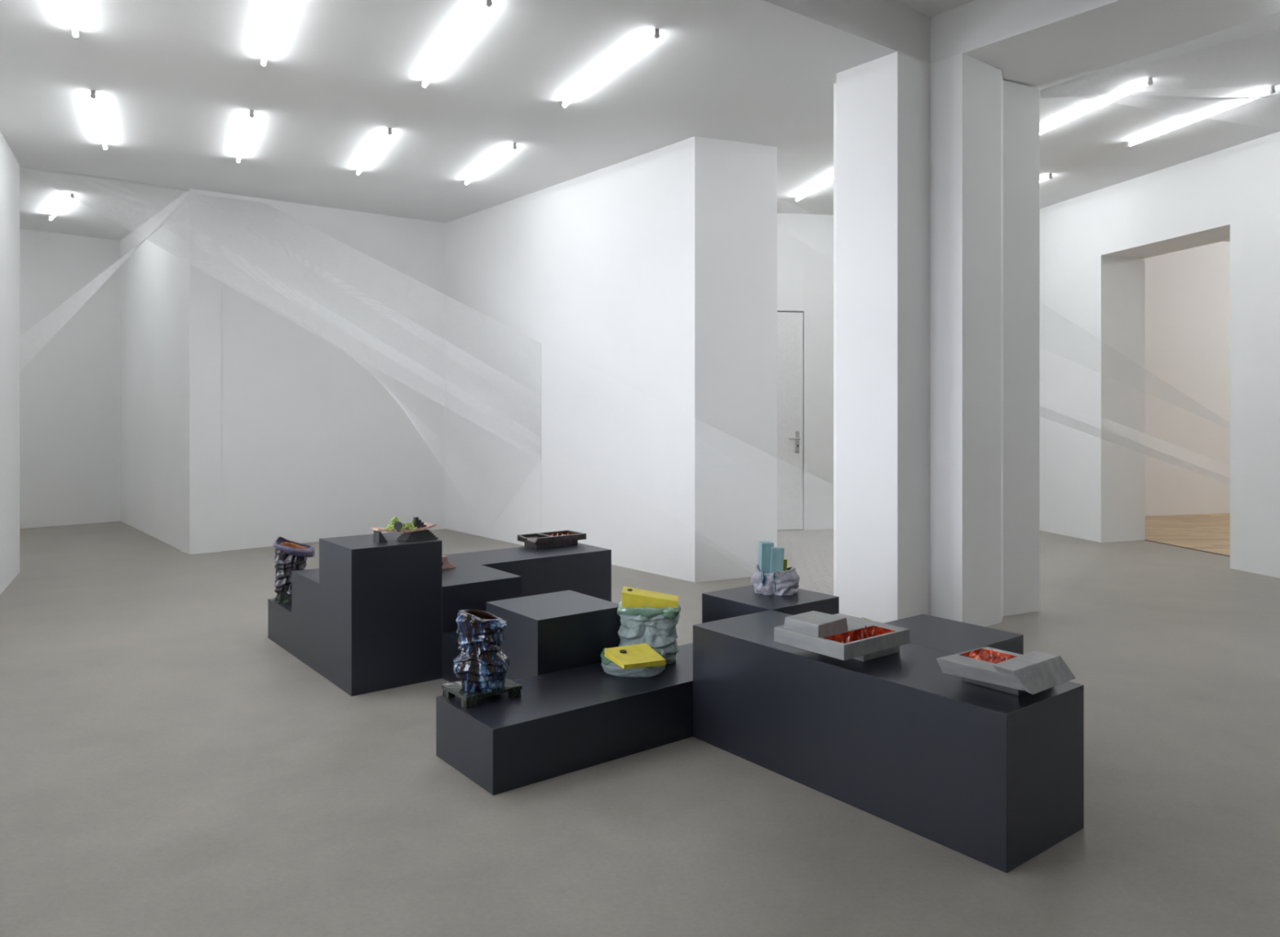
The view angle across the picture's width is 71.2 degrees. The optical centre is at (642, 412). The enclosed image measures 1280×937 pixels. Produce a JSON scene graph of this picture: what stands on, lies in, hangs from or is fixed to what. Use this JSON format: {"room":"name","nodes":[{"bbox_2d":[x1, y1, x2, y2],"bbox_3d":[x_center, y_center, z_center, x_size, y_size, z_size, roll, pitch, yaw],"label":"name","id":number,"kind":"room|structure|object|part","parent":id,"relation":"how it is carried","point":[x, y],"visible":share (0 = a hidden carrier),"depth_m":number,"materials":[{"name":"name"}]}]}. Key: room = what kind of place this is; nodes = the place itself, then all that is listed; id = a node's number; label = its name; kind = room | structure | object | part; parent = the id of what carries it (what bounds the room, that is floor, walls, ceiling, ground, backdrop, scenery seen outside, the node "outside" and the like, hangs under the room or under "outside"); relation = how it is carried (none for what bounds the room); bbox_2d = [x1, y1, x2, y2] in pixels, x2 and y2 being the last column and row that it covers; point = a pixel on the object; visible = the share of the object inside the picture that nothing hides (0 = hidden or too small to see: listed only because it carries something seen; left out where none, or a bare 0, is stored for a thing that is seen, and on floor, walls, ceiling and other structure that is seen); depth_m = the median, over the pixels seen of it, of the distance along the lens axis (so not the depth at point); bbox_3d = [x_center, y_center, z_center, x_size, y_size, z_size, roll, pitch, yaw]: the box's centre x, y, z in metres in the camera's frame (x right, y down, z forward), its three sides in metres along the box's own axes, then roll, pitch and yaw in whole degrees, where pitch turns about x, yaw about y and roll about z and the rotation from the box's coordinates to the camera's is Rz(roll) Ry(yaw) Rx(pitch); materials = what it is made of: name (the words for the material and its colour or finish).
{"room":"museum","nodes":[
{"label":"museum","id":0,"kind":"room"},
{"bbox_2d":[0,131,19,594],"bbox_3d":[-5.205,-0.825,6.827,0.450,4.650,2.700,0,0,-28],"label":"wall","id":1,"kind":"structure","parent":0,"point":[9,165],"depth_m":7.51,"materials":[{"name":"white paint"}]},
{"bbox_2d":[19,228,119,528],"bbox_3d":[-8.788,-0.825,10.288,5.317,4.650,0.200,0,0,-44],"label":"wall","id":2,"kind":"structure","parent":0,"point":[69,390],"depth_m":11.53,"materials":[{"name":"white paint"}]},
{"bbox_2d":[19,164,189,240],"bbox_3d":[-9.057,-2.753,11.000,8.886,0.975,6.000,0,0,0],"label":"ceiling","id":3,"kind":"structure","parent":0,"point":[39,201],"depth_m":9.88,"materials":[{"name":"paint"}]},
{"bbox_2d":[48,193,74,221],"bbox_3d":[-6.340,-2.232,9.757,0.034,0.054,1.454,0,0,-41],"label":"tube light","id":4,"kind":"object","parent":3,"relation":"attached to","point":[70,198],"visible":0.87,"depth_m":9.65,"materials":[{"name":"white"}]},
{"bbox_2d":[31,166,188,190],"bbox_3d":[-5.137,-2.255,8.617,1.429,0.055,0.003,0,0,-44],"label":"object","id":5,"kind":"object","parent":3,"relation":"attached to","point":[32,166],"visible":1,"depth_m":8.61,"materials":[{"name":"metal"}]},
{"bbox_2d":[19,168,541,458],"bbox_3d":[-3.451,-0.871,9.110,4.776,2.768,0.665,0,0,-16],"label":"sheet","id":6,"kind":"object","parent":3,"relation":"hanging from","point":[188,193],"visible":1,"depth_m":9.05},
{"bbox_2d":[75,174,541,445],"bbox_3d":[-3.229,-0.941,9.021,4.411,2.603,0.174,0,0,-14],"label":"sheet","id":7,"kind":"object","parent":6,"relation":"attached to","point":[270,280],"visible":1,"depth_m":8.93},
{"bbox_2d":[120,188,221,554],"bbox_3d":[-5.673,-0.825,10.627,0.300,4.650,3.666,0,0,-40],"label":"wall","id":8,"kind":"structure","parent":0,"point":[150,277],"depth_m":9.92,"materials":[{"name":"white paint"}]},
{"bbox_2d":[180,190,445,554],"bbox_3d":[-3.637,-0.825,10.249,2.966,4.650,0.300,0,0,-43],"label":"wall","id":9,"kind":"structure","parent":0,"point":[314,447],"depth_m":10.02,"materials":[{"name":"white paint"}]},
{"bbox_2d":[20,195,187,369],"bbox_3d":[-5.143,-1.294,8.624,1.414,1.834,0.002,0,0,-43],"label":"sheet","id":10,"kind":"object","parent":9,"relation":"attached to","point":[100,281],"visible":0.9,"depth_m":8.43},
{"bbox_2d":[33,171,539,532],"bbox_3d":[-3.472,-0.430,9.322,4.704,3.656,1.045,0,0,-16],"label":"sheet","id":11,"kind":"object","parent":9,"relation":"attached to","point":[357,359],"visible":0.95,"depth_m":9.43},
{"bbox_2d":[191,192,541,414],"bbox_3d":[-2.860,-1.115,9.513,3.559,2.289,0.450,0,0,-6],"label":"sheet","id":12,"kind":"object","parent":9,"relation":"attached to","point":[369,260],"visible":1,"depth_m":9.43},
{"bbox_2d":[445,136,694,582],"bbox_3d":[-0.886,-0.825,9.488,0.300,4.650,4.567,0,0,-39],"label":"wall","id":13,"kind":"structure","parent":0,"point":[597,268],"depth_m":8.82,"materials":[{"name":"white paint"}]},
{"bbox_2d":[540,347,542,528],"bbox_3d":[-1.068,0.279,9.462,0.014,2.002,0.002,0,0,-39],"label":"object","id":14,"kind":"object","parent":13,"relation":"attached to","point":[540,348],"visible":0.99,"depth_m":9.46,"materials":[{"name":"metal"}]},
{"bbox_2d":[0,513,1279,936],"bbox_3d":[-0.500,1.498,4.645,27.000,0.104,23.289,0,0,0],"label":"floor","id":15,"kind":"structure","parent":0,"point":[169,768],"depth_m":3.36,"materials":[{"name":"concrete"}]},
{"bbox_2d":[267,532,442,696],"bbox_3d":[-1.748,1.075,5.313,0.499,0.752,1.502,0,0,-38],"label":"plinth","id":16,"kind":"object","parent":15,"relation":"on","point":[367,620],"visible":0.94,"depth_m":4.76,"materials":[{"name":"paint"}]},
{"bbox_2d":[273,537,315,603],"bbox_3d":[-2.222,0.998,5.708,0.253,0.403,0.206,0,0,-19],"label":"ceramic vase","id":17,"kind":"object","parent":16,"relation":"on","point":[290,556],"visible":0.74,"depth_m":5.65,"materials":[{"name":"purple ceramic"}]},
{"bbox_2d":[371,515,437,543],"bbox_3d":[-1.302,0.633,4.903,0.330,0.134,0.155,0,0,-38],"label":"platter","id":18,"kind":"object","parent":16,"relation":"on","point":[415,531],"visible":1,"depth_m":4.88,"materials":[{"name":"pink ceramic"}]},
{"bbox_3d":[-1.306,0.637,4.909,0.330,0.034,0.140,0,0,-38],"label":"plate","id":19,"kind":"part","parent":18,"relation":"part of","materials":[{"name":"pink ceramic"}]},
{"bbox_2d":[442,630,462,682],"bbox_3d":[-0.738,1.325,4.830,0.500,0.250,0.499,0,0,-38],"label":"plinth","id":20,"kind":"object","parent":15,"relation":"on","point":[451,651],"visible":0.18,"depth_m":4.80,"materials":[{"name":"paint"}]},
{"bbox_2d":[442,542,611,632],"bbox_3d":[-0.804,1.200,5.729,1.500,0.500,1.000,0,0,-38],"label":"plinth","id":21,"kind":"object","parent":15,"relation":"on","point":[478,578],"visible":0.43,"depth_m":5.81,"materials":[{"name":"paint"}]},
{"bbox_2d":[442,555,455,568],"bbox_3d":[-1.259,0.914,5.448,0.216,0.072,0.126,0,0,-38],"label":"sculpture","id":22,"kind":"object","parent":21,"relation":"on","point":[446,564],"depth_m":5.44,"materials":[{"name":"pink ceramic"}]},
{"bbox_2d":[517,529,586,549],"bbox_3d":[-0.646,0.910,6.404,0.431,0.079,0.241,0,0,-38],"label":"tray","id":23,"kind":"object","parent":21,"relation":"on","point":[561,538],"visible":1,"depth_m":6.34,"materials":[{"name":"ceramic"}]},
{"bbox_2d":[485,590,621,680],"bbox_3d":[-0.432,1.200,4.436,0.500,0.500,0.498,0,0,-38],"label":"plinth","id":24,"kind":"object","parent":15,"relation":"on","point":[544,633],"visible":0.46,"depth_m":4.25,"materials":[{"name":"paint"}]},
{"bbox_2d":[435,643,693,795],"bbox_3d":[-0.126,1.325,4.041,1.499,0.250,0.499,0,0,-38],"label":"plinth","id":25,"kind":"object","parent":15,"relation":"on","point":[564,722],"visible":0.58,"depth_m":3.68,"materials":[{"name":"paint"}]},
{"bbox_2d":[441,677,522,709],"bbox_3d":[-0.677,1.177,3.782,0.260,0.050,0.224,0,0,-38],"label":"stand","id":26,"kind":"object","parent":25,"relation":"on","point":[468,700],"visible":0.68,"depth_m":3.73,"materials":[{"name":"green ceramic"}]},
{"bbox_2d":[453,609,509,692],"bbox_3d":[-0.682,0.997,3.783,0.236,0.329,0.195,0,0,-3],"label":"ceramic vase","id":27,"kind":"object","parent":26,"relation":"on","point":[482,664],"visible":1,"depth_m":3.71,"materials":[{"name":"blue ceramic"}]},
{"bbox_2d":[600,643,666,677],"bbox_3d":[-0.024,1.131,4.084,0.306,0.138,0.366,0,0,-27],"label":"ceramic bowl","id":28,"kind":"object","parent":25,"relation":"on","point":[637,660],"visible":1,"depth_m":4.04,"materials":[{"name":"yellow ceramic"}]},
{"bbox_2d":[617,586,680,664],"bbox_3d":[0.031,1.025,4.338,0.321,0.349,0.221,0,0,4],"label":"ceramic vessel","id":29,"kind":"object","parent":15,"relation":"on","point":[651,618],"visible":0.86,"depth_m":4.26,"materials":[{"name":"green ceramic"}]},
{"bbox_2d":[702,585,839,623],"bbox_3d":[0.665,1.200,4.655,0.500,0.500,0.500,0,0,-38],"label":"plinth","id":30,"kind":"object","parent":15,"relation":"on","point":[718,605],"visible":0.34,"depth_m":4.56,"materials":[{"name":"paint"}]},
{"bbox_2d":[750,541,799,595],"bbox_3d":[0.702,0.819,4.723,0.257,0.262,0.184,0,0,12],"label":"sculpture","id":31,"kind":"object","parent":30,"relation":"on","point":[771,576],"visible":1,"depth_m":4.66,"materials":[{"name":"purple ceramic"}]},
{"bbox_2d":[693,609,1084,873],"bbox_3d":[0.883,1.200,3.558,0.499,0.500,1.500,0,0,-38],"label":"plinth","id":32,"kind":"object","parent":15,"relation":"on","point":[993,778],"visible":0.96,"depth_m":3.14,"materials":[{"name":"paint"}]},
{"bbox_2d":[773,610,909,661],"bbox_3d":[0.786,0.873,3.521,0.400,0.153,0.350,0,0,-38],"label":"sculpture","id":33,"kind":"object","parent":32,"relation":"on","point":[839,636],"visible":1,"depth_m":3.44,"materials":[{"name":"grey concrete"}]},
{"bbox_2d":[936,647,1075,696],"bbox_3d":[1.260,0.886,3.073,0.381,0.128,0.329,0,0,-38],"label":"sculpture","id":34,"kind":"object","parent":32,"relation":"on","point":[1034,672],"visible":1,"depth_m":2.99,"materials":[{"name":"grey concrete"}]},
{"bbox_2d":[883,613,1023,654],"bbox_3d":[1.278,1.200,3.865,0.500,0.500,0.500,0,0,-38],"label":"plinth","id":35,"kind":"object","parent":15,"relation":"on","point":[949,636],"visible":0.24,"depth_m":3.81,"materials":[{"name":"paint"}]},
{"bbox_2d":[0,0,1279,223],"bbox_3d":[1.500,-2.636,6.937,21.000,1.227,18.126,0,0,0],"label":"ceiling","id":36,"kind":"structure","parent":0,"point":[176,84],"depth_m":6.28,"materials":[{"name":"paint"}]},
{"bbox_2d":[64,0,79,39],"bbox_3d":[-2.976,-2.210,4.601,0.033,0.063,1.454,0,0,-28],"label":"tube light","id":37,"kind":"object","parent":36,"relation":"attached to","point":[75,32],"visible":1,"depth_m":5.00,"materials":[{"name":"white"}]},
{"bbox_2d":[90,89,107,151],"bbox_3d":[-4.173,-2.225,6.885,0.033,0.063,1.454,0,0,-28],"label":"tube light","id":38,"kind":"object","parent":36,"relation":"attached to","point":[93,96],"visible":1,"depth_m":6.72,"materials":[{"name":"white"}]},
{"bbox_2d":[235,110,253,163],"bbox_3d":[-3.276,-2.251,7.369,0.033,0.063,1.454,0,0,-28],"label":"tube light","id":39,"kind":"object","parent":36,"relation":"attached to","point":[251,112],"visible":1,"depth_m":7.21,"materials":[{"name":"white"}]},
{"bbox_2d":[260,0,284,67],"bbox_3d":[-2.089,-2.236,5.095,0.033,0.063,1.454,0,0,-28],"label":"tube light","id":40,"kind":"object","parent":36,"relation":"attached to","point":[263,60],"visible":1,"depth_m":5.23,"materials":[{"name":"white"}]},
{"bbox_2d":[355,128,391,175],"bbox_3d":[-2.374,-2.277,7.878,0.033,0.063,1.454,0,0,-28],"label":"tube light","id":41,"kind":"object","parent":36,"relation":"attached to","point":[389,130],"visible":1,"depth_m":7.75,"materials":[{"name":"white"}]},
{"bbox_2d":[421,0,492,88],"bbox_3d":[-1.174,-2.261,5.549,0.033,0.063,1.454,0,0,-28],"label":"tube light","id":42,"kind":"object","parent":36,"relation":"attached to","point":[488,4],"visible":1,"depth_m":5.42,"materials":[{"name":"white"}]},
{"bbox_2d":[463,142,516,186],"bbox_3d":[-1.436,-2.304,8.361,0.033,0.063,1.454,0,0,-28],"label":"tube light","id":43,"kind":"object","parent":36,"relation":"attached to","point":[514,144],"visible":1,"depth_m":8.23,"materials":[{"name":"white"}]},
{"bbox_2d":[561,28,660,108],"bbox_3d":[-0.247,-2.287,6.028,0.033,0.063,1.454,0,0,-28],"label":"tube light","id":44,"kind":"object","parent":36,"relation":"attached to","point":[656,35],"visible":1,"depth_m":5.88,"materials":[{"name":"white"}]},
{"bbox_2d":[795,177,833,202],"bbox_3d":[1.885,-2.386,9.359,0.033,0.072,1.454,0,0,-12],"label":"tube light","id":45,"kind":"object","parent":36,"relation":"attached to","point":[797,199],"visible":0.53,"depth_m":9.58,"materials":[{"name":"white"}]},
{"bbox_2d":[1040,173,1052,182],"bbox_3d":[4.047,-2.437,9.899,0.033,0.072,1.454,0,0,-12],"label":"tube light","id":46,"kind":"object","parent":36,"relation":"attached to","point":[1050,176],"visible":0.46,"depth_m":9.22,"materials":[{"name":"white"}]},
{"bbox_2d":[1040,77,1153,134],"bbox_3d":[3.488,-2.378,7.106,0.033,0.072,1.454,0,0,-12],"label":"tube light","id":47,"kind":"object","parent":36,"relation":"attached to","point":[1105,103],"visible":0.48,"depth_m":7.03,"materials":[{"name":"white"}]},
{"bbox_2d":[1040,12,1279,97],"bbox_3d":[3.982,-2.350,5.778,2.150,0.112,1.510,0,0,0],"label":"sheet","id":48,"kind":"object","parent":36,"relation":"hanging from","point":[1077,86],"visible":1,"depth_m":6.23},
{"bbox_2d":[1126,85,1275,147],"bbox_3d":[4.526,-2.403,7.338,0.033,0.072,1.454,0,0,-12],"label":"tube light","id":49,"kind":"object","parent":36,"relation":"attached to","point":[1272,88],"visible":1,"depth_m":7.38,"materials":[{"name":"white"}]},
{"bbox_2d":[694,136,777,582],"bbox_3d":[0.762,-0.825,7.953,0.847,4.650,0.300,0,0,-26],"label":"wall","id":50,"kind":"structure","parent":0,"point":[735,183],"depth_m":7.81,"materials":[{"name":"white paint"}]},
{"bbox_2d":[781,200,833,260],"bbox_3d":[1.439,-1.531,7.592,0.002,0.740,0.881,0,0,-27],"label":"sheet","id":51,"kind":"object","parent":50,"relation":"attached to","point":[782,200],"visible":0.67,"depth_m":7.63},
{"bbox_2d":[777,213,804,311],"bbox_3d":[1.461,-2.198,11.004,1.042,1.904,0.200,0,0,-11],"label":"wall","id":52,"kind":"structure","parent":0,"point":[790,250],"depth_m":10.97,"materials":[{"name":"white paint"}]},
{"bbox_2d":[777,311,802,530],"bbox_3d":[1.457,0.122,11.024,1.042,2.736,0.140,0,0,-11],"label":"door frame","id":53,"kind":"structure","parent":52,"relation":"attached to","point":[777,311],"depth_m":11.02,"materials":[{"name":"grey metal"}]},
{"bbox_2d":[777,311,803,529],"bbox_3d":[1.479,0.104,10.895,1.021,2.668,0.111,0,0,-11],"label":"door","id":54,"kind":"structure","parent":53,"relation":"attached to","point":[789,324],"depth_m":10.97,"materials":[{"name":"metal"}]},
{"bbox_3d":[1.859,0.320,10.945,0.137,0.021,0.066,0,0,-11],"label":"handle","id":55,"kind":"part","parent":54,"relation":"part of","materials":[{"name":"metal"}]},
{"bbox_3d":[1.908,0.360,10.987,0.048,0.260,0.010,0,0,-11],"label":"handle plate","id":56,"kind":"part","parent":54,"relation":"part of","materials":[{"name":"metal"}]},
{"bbox_2d":[802,213,833,530],"bbox_3d":[3.614,-0.825,11.602,3.453,4.650,0.199,0,0,-17],"label":"wall","id":57,"kind":"structure","parent":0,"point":[818,313],"depth_m":11.06,"materials":[{"name":"white paint"}]},
{"bbox_2d":[894,0,974,17],"bbox_3d":[2.000,-2.952,-0.323,22.000,0.557,13.354,0,0,0],"label":"ceiling","id":58,"kind":"structure","parent":0,"point":[931,8],"depth_m":5.87,"materials":[{"name":"paint"}]},
{"bbox_2d":[833,49,1039,626],"bbox_3d":[2.049,-0.431,6.457,1.410,3.862,0.980,0,0,-40],"label":"wall pillar","id":59,"kind":"structure","parent":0,"point":[936,165],"depth_m":6.02,"materials":[{"name":"white paint"}]},
{"bbox_2d":[541,344,833,595],"bbox_3d":[0.172,0.379,7.941,0.001,2.201,3.925,0,0,-39],"label":"sheet","id":60,"kind":"object","parent":59,"relation":"attached to","point":[542,344],"visible":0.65,"depth_m":7.60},
{"bbox_2d":[677,428,833,594],"bbox_3d":[0.860,0.829,7.106,0.001,1.412,1.761,0,0,-39],"label":"sheet","id":61,"kind":"object","parent":59,"relation":"attached to","point":[681,428],"visible":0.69,"depth_m":7.12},
{"bbox_2d":[1040,131,1279,577],"bbox_3d":[6.583,-0.825,4.712,0.630,4.650,14.964,0,0,-12],"label":"wall","id":62,"kind":"structure","parent":0,"point":[1092,488],"depth_m":9.96,"materials":[{"name":"white paint"}]},
{"bbox_2d":[1040,303,1230,429],"bbox_3d":[4.129,-0.394,7.508,3.162,1.109,0.001,0,0,-31],"label":"sheet","id":63,"kind":"object","parent":62,"relation":"attached to","point":[1200,409],"visible":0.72,"depth_m":7.47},
{"bbox_2d":[1040,406,1230,484],"bbox_3d":[4.129,0.278,7.508,3.162,0.801,0.001,0,0,-31],"label":"sheet","id":64,"kind":"object","parent":62,"relation":"attached to","point":[1042,406],"visible":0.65,"depth_m":7.48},
{"bbox_2d":[1070,411,1230,481],"bbox_3d":[5.233,0.329,9.393,0.015,0.684,2.185,0,0,-13],"label":"sheet","id":65,"kind":"object","parent":62,"relation":"attached to","point":[1070,411],"visible":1,"depth_m":9.14,"materials":[{"name":"clear plastic"}]},
{"bbox_2d":[1053,93,1279,129],"bbox_3d":[4.918,-2.336,6.699,3.857,0.086,1.059,0,0,-23],"label":"sheet","id":66,"kind":"object","parent":62,"relation":"attached to","point":[1272,97],"visible":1,"depth_m":6.71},
{"bbox_2d":[1148,540,1230,556],"bbox_3d":[5.939,1.452,8.850,0.020,0.016,2.600,0,0,-10],"label":"trim","id":67,"kind":"structure","parent":62,"relation":"attached to","point":[1148,540],"depth_m":9.47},
{"bbox_2d":[1145,241,1230,515],"bbox_3d":[9.144,-0.825,13.130,8.474,4.650,0.200,0,0,-15],"label":"wall","id":68,"kind":"structure","parent":0,"point":[1188,291],"depth_m":12.65,"materials":[{"name":"white paint"}]}
]}

